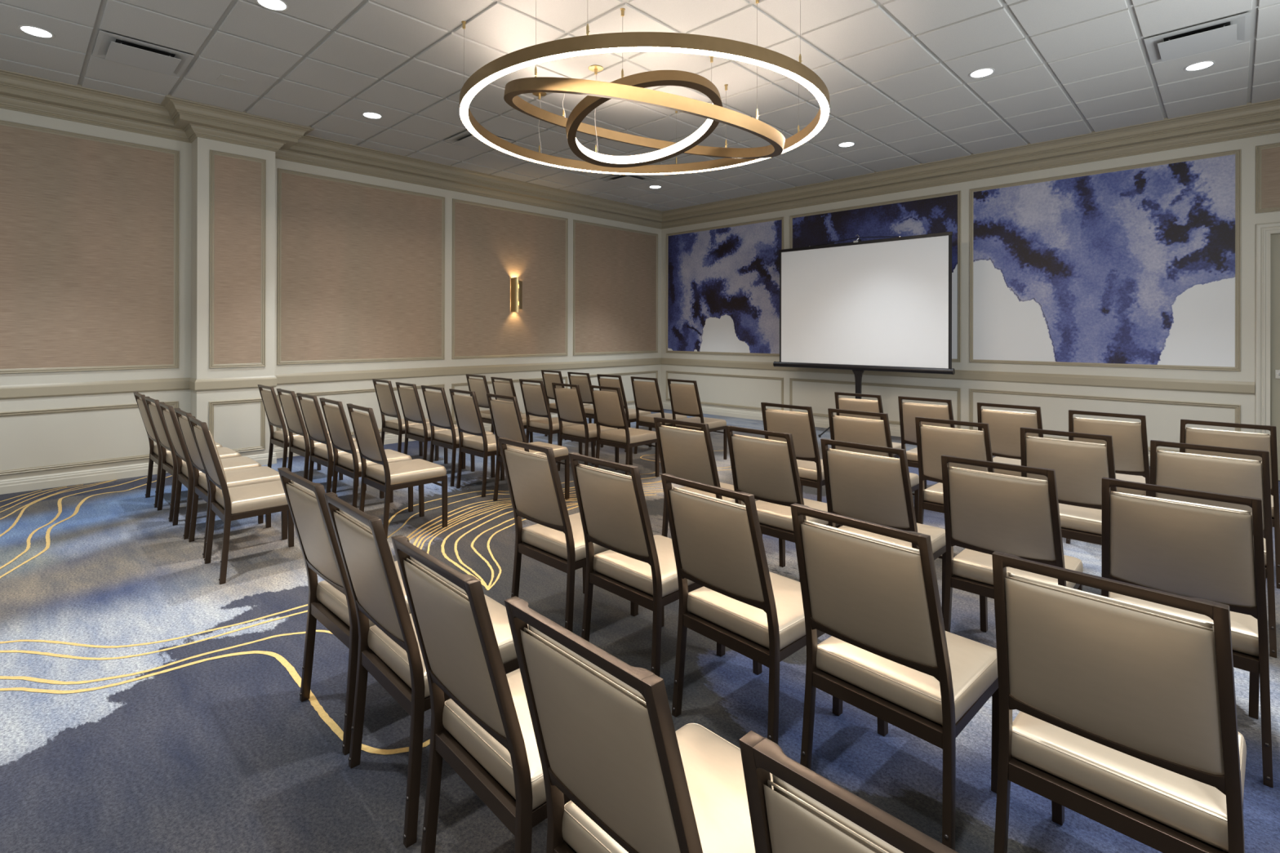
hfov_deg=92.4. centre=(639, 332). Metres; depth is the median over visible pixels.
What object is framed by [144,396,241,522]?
banquet chair
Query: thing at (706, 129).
diffuser
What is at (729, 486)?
seat cushion
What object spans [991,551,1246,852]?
banquet chair
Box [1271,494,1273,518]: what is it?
seat cushion
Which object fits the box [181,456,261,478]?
seat cushion
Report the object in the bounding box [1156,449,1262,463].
cushion
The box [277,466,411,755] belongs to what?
banquet chair
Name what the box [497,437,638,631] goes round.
banquet chair
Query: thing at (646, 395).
banquet chair
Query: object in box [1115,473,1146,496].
seat cushion
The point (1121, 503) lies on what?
cushion
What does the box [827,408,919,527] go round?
banquet chair
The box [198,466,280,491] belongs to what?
seat cushion
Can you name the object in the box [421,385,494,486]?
banquet chair
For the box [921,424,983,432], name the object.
cushion
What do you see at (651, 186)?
recessed light
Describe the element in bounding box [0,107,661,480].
wall
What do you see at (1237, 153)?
trim
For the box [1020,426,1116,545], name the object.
banquet chair
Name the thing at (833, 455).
cushion
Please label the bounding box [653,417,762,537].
banquet chair
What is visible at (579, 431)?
seat cushion
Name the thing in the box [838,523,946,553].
seat cushion
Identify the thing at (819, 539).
cushion
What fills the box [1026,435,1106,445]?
cushion
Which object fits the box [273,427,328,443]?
seat cushion
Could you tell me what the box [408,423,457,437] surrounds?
seat cushion
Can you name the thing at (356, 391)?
trim
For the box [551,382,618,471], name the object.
banquet chair
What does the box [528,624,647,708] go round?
cushion
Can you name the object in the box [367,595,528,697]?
seat cushion
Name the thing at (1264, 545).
seat cushion
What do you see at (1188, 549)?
banquet chair
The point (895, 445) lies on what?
seat cushion
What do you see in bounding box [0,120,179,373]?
wall panel
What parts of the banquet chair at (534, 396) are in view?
post, rail, panel, rail, seat frame, post, leg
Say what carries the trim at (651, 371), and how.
attached to the wall at (55, 438)
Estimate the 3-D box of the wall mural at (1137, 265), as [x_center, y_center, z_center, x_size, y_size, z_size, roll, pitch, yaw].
[5.147,-0.725,7.037,2.412,2.149,0.004,0,0,44]
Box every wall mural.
[667,219,781,353]
[792,194,957,359]
[973,154,1235,367]
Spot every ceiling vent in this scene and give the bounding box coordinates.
[92,30,194,76]
[443,130,513,151]
[600,173,655,186]
[1143,11,1251,63]
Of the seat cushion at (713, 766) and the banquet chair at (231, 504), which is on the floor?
the banquet chair at (231, 504)
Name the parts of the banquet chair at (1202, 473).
post, rail, panel, seat frame, post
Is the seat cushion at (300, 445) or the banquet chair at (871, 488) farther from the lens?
the seat cushion at (300, 445)
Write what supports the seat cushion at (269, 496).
on the banquet chair at (231, 504)
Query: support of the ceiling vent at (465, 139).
in the ceiling
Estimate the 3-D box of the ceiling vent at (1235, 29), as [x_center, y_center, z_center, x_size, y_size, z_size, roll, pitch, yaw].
[4.204,-2.196,4.631,0.574,0.044,0.574,0,0,44]
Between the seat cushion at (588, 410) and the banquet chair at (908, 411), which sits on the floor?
the banquet chair at (908, 411)
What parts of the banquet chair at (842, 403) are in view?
post, rail, panel, post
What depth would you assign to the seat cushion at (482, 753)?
1.48 m
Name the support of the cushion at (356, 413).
on the banquet chair at (385, 477)
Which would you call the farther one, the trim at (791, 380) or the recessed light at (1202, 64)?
the trim at (791, 380)
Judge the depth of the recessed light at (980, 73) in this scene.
5.23 m
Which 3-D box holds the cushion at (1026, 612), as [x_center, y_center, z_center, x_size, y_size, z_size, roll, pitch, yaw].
[1.020,0.732,1.346,0.101,0.335,0.379,0,0,-44]
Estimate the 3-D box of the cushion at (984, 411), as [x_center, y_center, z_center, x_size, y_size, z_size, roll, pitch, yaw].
[2.704,0.738,4.479,0.379,0.335,0.101,0,0,44]
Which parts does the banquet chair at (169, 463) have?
rail, post, panel, rail, post, seat frame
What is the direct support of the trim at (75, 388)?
attached to the wall at (55, 438)
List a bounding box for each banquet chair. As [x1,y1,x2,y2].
[133,391,222,507]
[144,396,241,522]
[158,401,263,539]
[173,408,287,558]
[188,416,293,584]
[257,384,333,475]
[276,388,359,481]
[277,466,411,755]
[296,392,384,498]
[319,397,413,511]
[324,492,528,848]
[346,403,447,539]
[372,378,438,461]
[391,534,570,852]
[395,382,465,469]
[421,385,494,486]
[448,388,511,497]
[465,373,522,434]
[486,393,569,501]
[490,377,549,455]
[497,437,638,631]
[504,596,773,852]
[519,378,582,454]
[541,369,591,439]
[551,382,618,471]
[567,371,618,445]
[568,452,724,676]
[589,385,659,476]
[596,373,652,452]
[630,376,687,453]
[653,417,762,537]
[660,473,842,744]
[666,378,727,459]
[725,425,843,582]
[739,730,957,852]
[760,402,825,502]
[790,502,999,850]
[820,438,946,617]
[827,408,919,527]
[834,391,906,458]
[897,395,955,489]
[915,417,994,524]
[941,454,1083,632]
[977,402,1043,476]
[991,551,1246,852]
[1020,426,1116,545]
[1066,409,1149,543]
[1101,477,1273,787]
[1149,440,1276,657]
[1179,418,1279,588]
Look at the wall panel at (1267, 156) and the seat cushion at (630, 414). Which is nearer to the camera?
the wall panel at (1267, 156)
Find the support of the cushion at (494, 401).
on the banquet chair at (506, 418)
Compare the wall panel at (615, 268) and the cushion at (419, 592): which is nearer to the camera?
the cushion at (419, 592)
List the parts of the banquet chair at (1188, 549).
post, rail, panel, rail, seat frame, leg, post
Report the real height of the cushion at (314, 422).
0.335 m
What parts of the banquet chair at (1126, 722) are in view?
post, leg, rail, panel, rail, seat frame, post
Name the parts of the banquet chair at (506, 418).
post, rail, panel, post, seat frame, leg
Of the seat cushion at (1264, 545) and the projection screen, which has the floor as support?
the projection screen
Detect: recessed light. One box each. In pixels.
[17,25,54,38]
[255,0,288,11]
[361,111,382,119]
[648,185,661,188]
[838,142,855,146]
[968,67,995,77]
[1183,60,1215,71]
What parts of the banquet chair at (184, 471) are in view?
rail, post, panel, rail, post, seat frame, leg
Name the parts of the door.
handle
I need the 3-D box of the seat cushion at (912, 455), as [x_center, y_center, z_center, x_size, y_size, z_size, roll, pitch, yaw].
[2.494,1.022,5.117,0.420,0.084,0.436,0,0,44]
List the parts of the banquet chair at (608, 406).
post, rail, panel, rail, post, seat frame, leg, leg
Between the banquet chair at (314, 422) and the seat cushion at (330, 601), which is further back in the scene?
the banquet chair at (314, 422)
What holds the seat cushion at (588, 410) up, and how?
on the banquet chair at (584, 382)
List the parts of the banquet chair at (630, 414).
post, rail, panel, post, seat frame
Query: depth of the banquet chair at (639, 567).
2.51 m
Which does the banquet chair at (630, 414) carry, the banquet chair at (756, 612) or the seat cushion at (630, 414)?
the seat cushion at (630, 414)
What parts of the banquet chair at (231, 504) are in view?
rail, post, panel, rail, post, seat frame, leg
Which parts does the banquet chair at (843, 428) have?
post, rail, panel, post, seat frame, leg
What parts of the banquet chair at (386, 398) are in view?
post, rail, panel, rail, seat frame, post, leg, leg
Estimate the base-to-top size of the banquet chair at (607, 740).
0.922 m
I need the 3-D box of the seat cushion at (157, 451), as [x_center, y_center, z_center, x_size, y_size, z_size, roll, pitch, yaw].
[-3.928,1.008,5.342,0.420,0.084,0.436,0,0,44]
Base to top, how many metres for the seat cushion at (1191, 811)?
0.084 m
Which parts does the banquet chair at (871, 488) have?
post, rail, panel, rail, post, seat frame, leg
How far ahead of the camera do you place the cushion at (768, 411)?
4.45 m
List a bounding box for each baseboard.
[0,404,635,494]
[662,402,1150,466]
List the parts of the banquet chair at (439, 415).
post, rail, panel, rail, seat frame, post, leg, leg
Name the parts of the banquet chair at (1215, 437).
post, rail, panel, seat frame, post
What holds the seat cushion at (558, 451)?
on the banquet chair at (506, 418)
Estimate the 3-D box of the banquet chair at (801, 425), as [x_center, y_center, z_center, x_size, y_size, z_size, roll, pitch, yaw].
[1.235,0.980,4.600,0.454,0.922,0.575,0,0,44]
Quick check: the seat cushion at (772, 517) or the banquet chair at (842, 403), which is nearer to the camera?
the seat cushion at (772, 517)
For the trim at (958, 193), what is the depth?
8.02 m
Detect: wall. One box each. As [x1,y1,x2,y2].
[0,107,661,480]
[661,133,1279,454]
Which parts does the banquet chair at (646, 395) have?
post, rail, panel, rail, seat frame, post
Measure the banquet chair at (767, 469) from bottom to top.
0.922 m
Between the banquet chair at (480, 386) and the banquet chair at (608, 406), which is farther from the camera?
the banquet chair at (480, 386)
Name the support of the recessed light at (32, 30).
in the ceiling
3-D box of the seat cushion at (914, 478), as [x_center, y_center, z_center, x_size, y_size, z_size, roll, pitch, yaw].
[1.668,1.019,4.292,0.420,0.084,0.436,0,0,44]
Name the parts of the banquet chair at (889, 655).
post, rail, panel, rail, leg, seat frame, post, leg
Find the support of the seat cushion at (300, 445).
on the banquet chair at (292, 414)
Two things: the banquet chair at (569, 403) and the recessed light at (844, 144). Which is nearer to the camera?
the banquet chair at (569, 403)
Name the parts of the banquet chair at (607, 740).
post, seat frame, rail, rail, panel, post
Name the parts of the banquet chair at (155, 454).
rail, post, panel, post, seat frame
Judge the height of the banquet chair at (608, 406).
0.922 m
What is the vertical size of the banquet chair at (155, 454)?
0.922 m
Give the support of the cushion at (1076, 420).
on the banquet chair at (1130, 441)
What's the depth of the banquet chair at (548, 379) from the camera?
8.37 m
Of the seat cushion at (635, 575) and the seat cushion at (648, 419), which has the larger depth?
the seat cushion at (648, 419)
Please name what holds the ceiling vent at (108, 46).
in the ceiling
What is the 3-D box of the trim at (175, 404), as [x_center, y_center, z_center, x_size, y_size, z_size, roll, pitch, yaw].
[-5.508,0.983,5.518,0.016,0.556,2.196,0,0,44]
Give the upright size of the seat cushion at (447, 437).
0.084 m
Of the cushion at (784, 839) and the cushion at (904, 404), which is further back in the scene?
the cushion at (904, 404)
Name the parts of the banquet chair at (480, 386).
post, rail, panel, seat frame, post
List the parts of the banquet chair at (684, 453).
post, rail, panel, post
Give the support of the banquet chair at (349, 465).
on the floor
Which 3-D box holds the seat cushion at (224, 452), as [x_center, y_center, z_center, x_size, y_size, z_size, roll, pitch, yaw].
[-3.531,1.009,4.972,0.420,0.084,0.436,0,0,43]
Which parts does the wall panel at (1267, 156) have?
wallpaper panel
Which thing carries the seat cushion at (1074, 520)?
on the banquet chair at (1080, 468)
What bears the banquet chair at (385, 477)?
on the floor
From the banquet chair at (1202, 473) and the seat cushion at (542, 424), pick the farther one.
the seat cushion at (542, 424)
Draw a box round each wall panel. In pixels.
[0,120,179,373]
[208,149,266,368]
[276,168,444,364]
[451,198,568,359]
[573,219,657,355]
[1255,142,1279,213]
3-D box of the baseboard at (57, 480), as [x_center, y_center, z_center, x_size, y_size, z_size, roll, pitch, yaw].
[-3.108,1.373,7.789,0.306,0.122,10.400,0,0,44]
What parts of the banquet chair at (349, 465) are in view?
rail, post, panel, rail, seat frame, post, leg, leg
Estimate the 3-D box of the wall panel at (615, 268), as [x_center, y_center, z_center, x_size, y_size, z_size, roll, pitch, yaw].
[-0.379,-0.734,10.813,0.016,2.233,2.057,0,0,44]
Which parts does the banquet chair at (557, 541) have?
post, rail, panel, rail, seat frame, post, leg, leg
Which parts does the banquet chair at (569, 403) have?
post, rail, panel, rail, seat frame, post, leg, leg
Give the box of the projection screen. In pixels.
[773,231,955,437]
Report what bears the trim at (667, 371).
attached to the wall at (1162, 420)
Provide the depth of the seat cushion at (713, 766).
1.26 m
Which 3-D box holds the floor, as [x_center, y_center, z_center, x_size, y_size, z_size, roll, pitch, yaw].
[0.069,1.437,4.713,9.150,0.002,10.400,0,0,44]
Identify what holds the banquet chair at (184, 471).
on the floor
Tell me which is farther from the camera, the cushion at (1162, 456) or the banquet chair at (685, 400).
the banquet chair at (685, 400)
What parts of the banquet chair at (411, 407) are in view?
post, rail, panel, rail, seat frame, post, leg, leg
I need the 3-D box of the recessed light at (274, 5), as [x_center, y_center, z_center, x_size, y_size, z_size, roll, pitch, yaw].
[-2.484,-2.220,4.143,0.192,0.007,0.192,0,0,44]
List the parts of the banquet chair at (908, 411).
post, rail, seat frame, rail, leg, panel, post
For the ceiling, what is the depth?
5.20 m
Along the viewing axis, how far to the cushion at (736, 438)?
3.30 m
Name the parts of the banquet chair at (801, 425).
post, rail, panel, rail, seat frame, post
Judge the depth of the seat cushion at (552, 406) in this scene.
8.46 m
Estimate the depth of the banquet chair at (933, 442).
3.69 m
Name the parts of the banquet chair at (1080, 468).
post, rail, panel, rail, seat frame, post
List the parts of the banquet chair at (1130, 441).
post, rail, panel, rail, post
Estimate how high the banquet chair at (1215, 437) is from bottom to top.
0.922 m
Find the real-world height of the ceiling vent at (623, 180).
0.044 m
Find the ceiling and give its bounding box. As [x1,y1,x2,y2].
[0,0,1279,211]
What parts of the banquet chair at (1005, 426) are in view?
post, rail, rail, panel, post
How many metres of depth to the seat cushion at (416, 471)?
4.39 m
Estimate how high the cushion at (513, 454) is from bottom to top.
0.335 m
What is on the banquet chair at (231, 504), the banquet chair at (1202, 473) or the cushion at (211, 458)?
the cushion at (211, 458)
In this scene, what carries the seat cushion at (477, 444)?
on the banquet chair at (468, 419)
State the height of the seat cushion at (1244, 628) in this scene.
0.084 m
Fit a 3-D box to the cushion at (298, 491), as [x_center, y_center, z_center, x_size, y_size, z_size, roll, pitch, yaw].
[-1.163,0.728,2.234,0.379,0.335,0.101,0,0,44]
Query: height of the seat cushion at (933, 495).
0.084 m
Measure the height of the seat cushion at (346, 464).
0.084 m
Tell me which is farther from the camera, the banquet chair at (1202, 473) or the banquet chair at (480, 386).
the banquet chair at (480, 386)
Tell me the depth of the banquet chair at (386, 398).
6.63 m
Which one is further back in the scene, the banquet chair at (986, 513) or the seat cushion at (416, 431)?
the seat cushion at (416, 431)
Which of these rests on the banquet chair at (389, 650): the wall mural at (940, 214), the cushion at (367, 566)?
the cushion at (367, 566)
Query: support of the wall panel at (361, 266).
attached to the wall at (55, 438)
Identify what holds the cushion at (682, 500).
on the banquet chair at (756, 612)
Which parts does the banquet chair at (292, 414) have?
rail, post, panel, rail, post, seat frame, leg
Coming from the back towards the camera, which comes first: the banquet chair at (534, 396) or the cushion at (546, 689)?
the banquet chair at (534, 396)
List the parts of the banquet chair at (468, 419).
post, rail, panel, rail, seat frame, post, leg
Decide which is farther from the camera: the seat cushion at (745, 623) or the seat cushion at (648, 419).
the seat cushion at (648, 419)
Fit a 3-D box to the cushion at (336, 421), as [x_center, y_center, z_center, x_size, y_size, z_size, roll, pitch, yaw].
[-2.298,0.728,4.702,0.379,0.335,0.101,0,0,45]
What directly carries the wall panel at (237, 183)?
attached to the wall at (55, 438)
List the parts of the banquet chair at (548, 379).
post, rail, panel, seat frame, post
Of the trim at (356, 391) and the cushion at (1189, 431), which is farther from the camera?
the trim at (356, 391)
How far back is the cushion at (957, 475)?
2.48 m
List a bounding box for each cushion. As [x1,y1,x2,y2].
[153,441,222,456]
[165,447,241,466]
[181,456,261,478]
[196,424,226,483]
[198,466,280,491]
[214,480,291,514]
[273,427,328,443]
[291,480,316,498]
[293,434,355,452]
[302,398,328,433]
[313,441,359,461]
[315,560,411,626]
[325,404,352,437]
[337,448,412,472]
[339,509,412,623]
[353,410,368,416]
[365,458,446,485]
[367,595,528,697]
[384,418,429,431]
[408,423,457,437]
[410,556,469,601]
[434,429,493,444]
[442,668,546,809]
[462,434,511,452]
[480,409,522,419]
[492,399,513,403]
[500,441,568,457]
[507,447,546,459]
[520,413,546,426]
[521,512,609,561]
[528,417,581,431]
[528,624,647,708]
[549,403,590,409]
[561,724,773,852]
[562,423,617,438]
[578,463,631,479]
[583,404,594,414]
[593,534,694,597]
[600,427,657,444]
[624,408,651,419]
[639,413,687,424]
[661,425,703,432]
[672,486,746,511]
[675,417,726,429]
[679,482,758,505]
[687,571,805,650]
[733,434,786,443]
[744,497,828,531]
[766,408,808,413]
[772,774,903,852]
[796,458,824,480]
[804,520,919,555]
[816,631,997,725]
[828,448,899,460]
[833,415,884,422]
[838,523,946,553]
[839,397,878,401]
[892,442,906,455]
[902,401,947,406]
[906,447,918,462]
[909,472,919,487]
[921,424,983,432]
[924,482,943,504]
[950,466,1048,484]
[952,548,1083,588]
[982,408,1036,413]
[992,456,1021,476]
[1007,572,1213,631]
[1011,711,1246,852]
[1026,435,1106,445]
[1058,503,1101,534]
[1073,417,1141,423]
[1110,591,1258,657]
[1111,491,1251,514]
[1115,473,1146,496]
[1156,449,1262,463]
[1186,426,1270,435]
[1253,537,1266,566]
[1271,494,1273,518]
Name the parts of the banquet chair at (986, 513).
post, leg, rail, panel, rail, seat frame, post, leg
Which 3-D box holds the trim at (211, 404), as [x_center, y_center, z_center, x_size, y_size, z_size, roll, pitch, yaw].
[-4.217,0.987,6.435,0.016,0.556,0.506,0,0,44]
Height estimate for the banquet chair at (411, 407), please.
0.922 m
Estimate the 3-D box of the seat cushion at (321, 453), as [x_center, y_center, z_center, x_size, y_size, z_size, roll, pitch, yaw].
[-2.505,1.011,5.280,0.420,0.084,0.436,0,0,44]
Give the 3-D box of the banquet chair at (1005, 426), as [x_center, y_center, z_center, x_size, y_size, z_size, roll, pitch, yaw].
[2.844,0.984,4.623,0.454,0.922,0.575,0,0,44]
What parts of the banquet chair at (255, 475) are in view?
rail, post, panel, rail, post, seat frame, leg, leg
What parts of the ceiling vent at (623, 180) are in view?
vent frame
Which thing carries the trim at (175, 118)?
attached to the wall at (55, 438)
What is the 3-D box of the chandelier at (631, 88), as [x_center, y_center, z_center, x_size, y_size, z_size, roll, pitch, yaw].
[0.021,-1.763,4.768,2.781,0.908,2.750,0,0,44]
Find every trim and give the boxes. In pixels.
[0,69,1279,229]
[0,358,1254,399]
[0,400,178,475]
[208,398,265,453]
[276,384,444,435]
[451,376,567,423]
[576,370,657,404]
[666,216,783,356]
[666,370,783,410]
[789,377,960,428]
[790,190,960,362]
[968,388,1240,452]
[969,149,1240,371]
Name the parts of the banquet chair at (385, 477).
post, rail, panel, rail, post, seat frame, leg, leg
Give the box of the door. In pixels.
[1255,222,1279,480]
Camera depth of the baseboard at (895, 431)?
10.30 m
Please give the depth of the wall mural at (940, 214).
8.63 m
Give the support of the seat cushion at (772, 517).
on the banquet chair at (767, 469)
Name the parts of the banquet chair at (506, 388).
post, rail, panel, post, leg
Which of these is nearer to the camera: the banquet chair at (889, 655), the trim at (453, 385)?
the banquet chair at (889, 655)
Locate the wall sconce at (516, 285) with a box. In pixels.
[511,276,522,312]
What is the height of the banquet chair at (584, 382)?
0.922 m
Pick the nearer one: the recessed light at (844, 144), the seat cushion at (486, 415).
the recessed light at (844, 144)
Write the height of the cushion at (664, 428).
0.335 m
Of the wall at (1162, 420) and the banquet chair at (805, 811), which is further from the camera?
the wall at (1162, 420)
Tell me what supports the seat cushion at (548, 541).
on the banquet chair at (557, 541)
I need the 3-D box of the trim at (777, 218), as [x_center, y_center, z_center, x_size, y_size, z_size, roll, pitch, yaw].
[1.393,-0.730,10.664,2.504,2.233,0.016,0,0,44]
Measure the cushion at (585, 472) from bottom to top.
0.335 m
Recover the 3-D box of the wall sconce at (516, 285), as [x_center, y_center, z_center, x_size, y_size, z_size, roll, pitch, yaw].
[-1.830,-0.562,9.230,0.128,0.536,0.190,0,0,44]
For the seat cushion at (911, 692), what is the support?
on the banquet chair at (889, 655)
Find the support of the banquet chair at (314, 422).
on the floor
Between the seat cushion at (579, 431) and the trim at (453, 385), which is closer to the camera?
the seat cushion at (579, 431)
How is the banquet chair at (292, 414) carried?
on the floor
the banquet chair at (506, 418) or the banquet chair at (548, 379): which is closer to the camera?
the banquet chair at (506, 418)
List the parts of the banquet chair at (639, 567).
post, rail, panel, rail, post, seat frame, leg, leg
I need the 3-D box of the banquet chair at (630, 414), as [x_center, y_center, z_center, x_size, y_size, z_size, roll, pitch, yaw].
[-0.192,0.980,7.654,0.454,0.922,0.575,0,0,44]
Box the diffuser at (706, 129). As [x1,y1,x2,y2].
[575,103,713,163]
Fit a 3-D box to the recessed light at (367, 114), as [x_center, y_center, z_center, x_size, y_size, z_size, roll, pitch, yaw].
[-2.741,-2.219,6.280,0.192,0.007,0.192,0,0,44]
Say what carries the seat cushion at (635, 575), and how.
on the banquet chair at (639, 567)
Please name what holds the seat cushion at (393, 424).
on the banquet chair at (386, 398)
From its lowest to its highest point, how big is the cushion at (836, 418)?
0.335 m
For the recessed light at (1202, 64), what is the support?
in the ceiling
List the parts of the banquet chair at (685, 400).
post, rail, panel, rail, post, seat frame, leg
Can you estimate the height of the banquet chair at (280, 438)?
0.922 m
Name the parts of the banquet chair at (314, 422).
rail, post, panel, rail, seat frame, post, leg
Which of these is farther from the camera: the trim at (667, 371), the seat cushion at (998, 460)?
the trim at (667, 371)
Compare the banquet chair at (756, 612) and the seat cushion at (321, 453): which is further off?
the seat cushion at (321, 453)
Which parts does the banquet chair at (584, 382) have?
post, rail, panel, seat frame, post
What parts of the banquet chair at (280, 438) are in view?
rail, post, panel, rail, post, seat frame, leg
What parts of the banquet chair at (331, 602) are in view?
post, rail, panel, rail, seat frame, post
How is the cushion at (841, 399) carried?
on the banquet chair at (842, 403)
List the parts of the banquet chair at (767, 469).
post, rail, panel, rail, leg, post, seat frame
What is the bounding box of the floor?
[0,408,1279,852]
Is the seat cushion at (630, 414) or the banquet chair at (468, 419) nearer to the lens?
the banquet chair at (468, 419)
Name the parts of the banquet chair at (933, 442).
post, rail, seat frame, rail, panel, post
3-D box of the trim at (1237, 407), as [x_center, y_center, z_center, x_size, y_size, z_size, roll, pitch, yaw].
[5.139,1.008,7.032,2.496,0.556,0.016,0,0,44]
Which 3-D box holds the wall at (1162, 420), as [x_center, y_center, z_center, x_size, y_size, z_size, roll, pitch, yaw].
[3.796,-0.428,8.452,9.300,3.755,0.150,0,0,44]
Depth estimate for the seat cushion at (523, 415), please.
7.05 m
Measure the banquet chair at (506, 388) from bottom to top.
0.922 m
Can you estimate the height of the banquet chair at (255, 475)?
0.922 m
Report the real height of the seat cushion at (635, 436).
0.084 m
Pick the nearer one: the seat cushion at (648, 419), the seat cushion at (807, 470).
the seat cushion at (807, 470)
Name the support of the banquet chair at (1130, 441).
on the floor
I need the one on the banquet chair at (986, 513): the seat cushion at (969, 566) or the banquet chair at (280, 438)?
the seat cushion at (969, 566)
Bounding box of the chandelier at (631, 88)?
[459,0,829,174]
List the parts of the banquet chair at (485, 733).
post, rail, panel, rail, post, seat frame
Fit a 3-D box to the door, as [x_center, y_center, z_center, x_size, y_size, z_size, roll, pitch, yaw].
[6.543,0.190,5.726,1.132,2.526,0.112,0,0,44]
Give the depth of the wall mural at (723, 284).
10.57 m
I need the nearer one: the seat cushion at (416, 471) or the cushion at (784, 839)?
the cushion at (784, 839)
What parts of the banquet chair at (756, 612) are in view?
post, rail, panel, rail, seat frame, leg, post, leg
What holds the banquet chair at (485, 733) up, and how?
on the floor
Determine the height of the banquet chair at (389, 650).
0.922 m
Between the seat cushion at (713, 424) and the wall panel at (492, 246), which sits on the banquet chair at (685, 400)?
the seat cushion at (713, 424)
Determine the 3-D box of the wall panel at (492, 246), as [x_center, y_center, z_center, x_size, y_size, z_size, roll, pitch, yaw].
[-1.891,-0.738,9.252,0.016,2.233,2.054,0,0,44]
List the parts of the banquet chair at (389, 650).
post, rail, panel, rail, post, seat frame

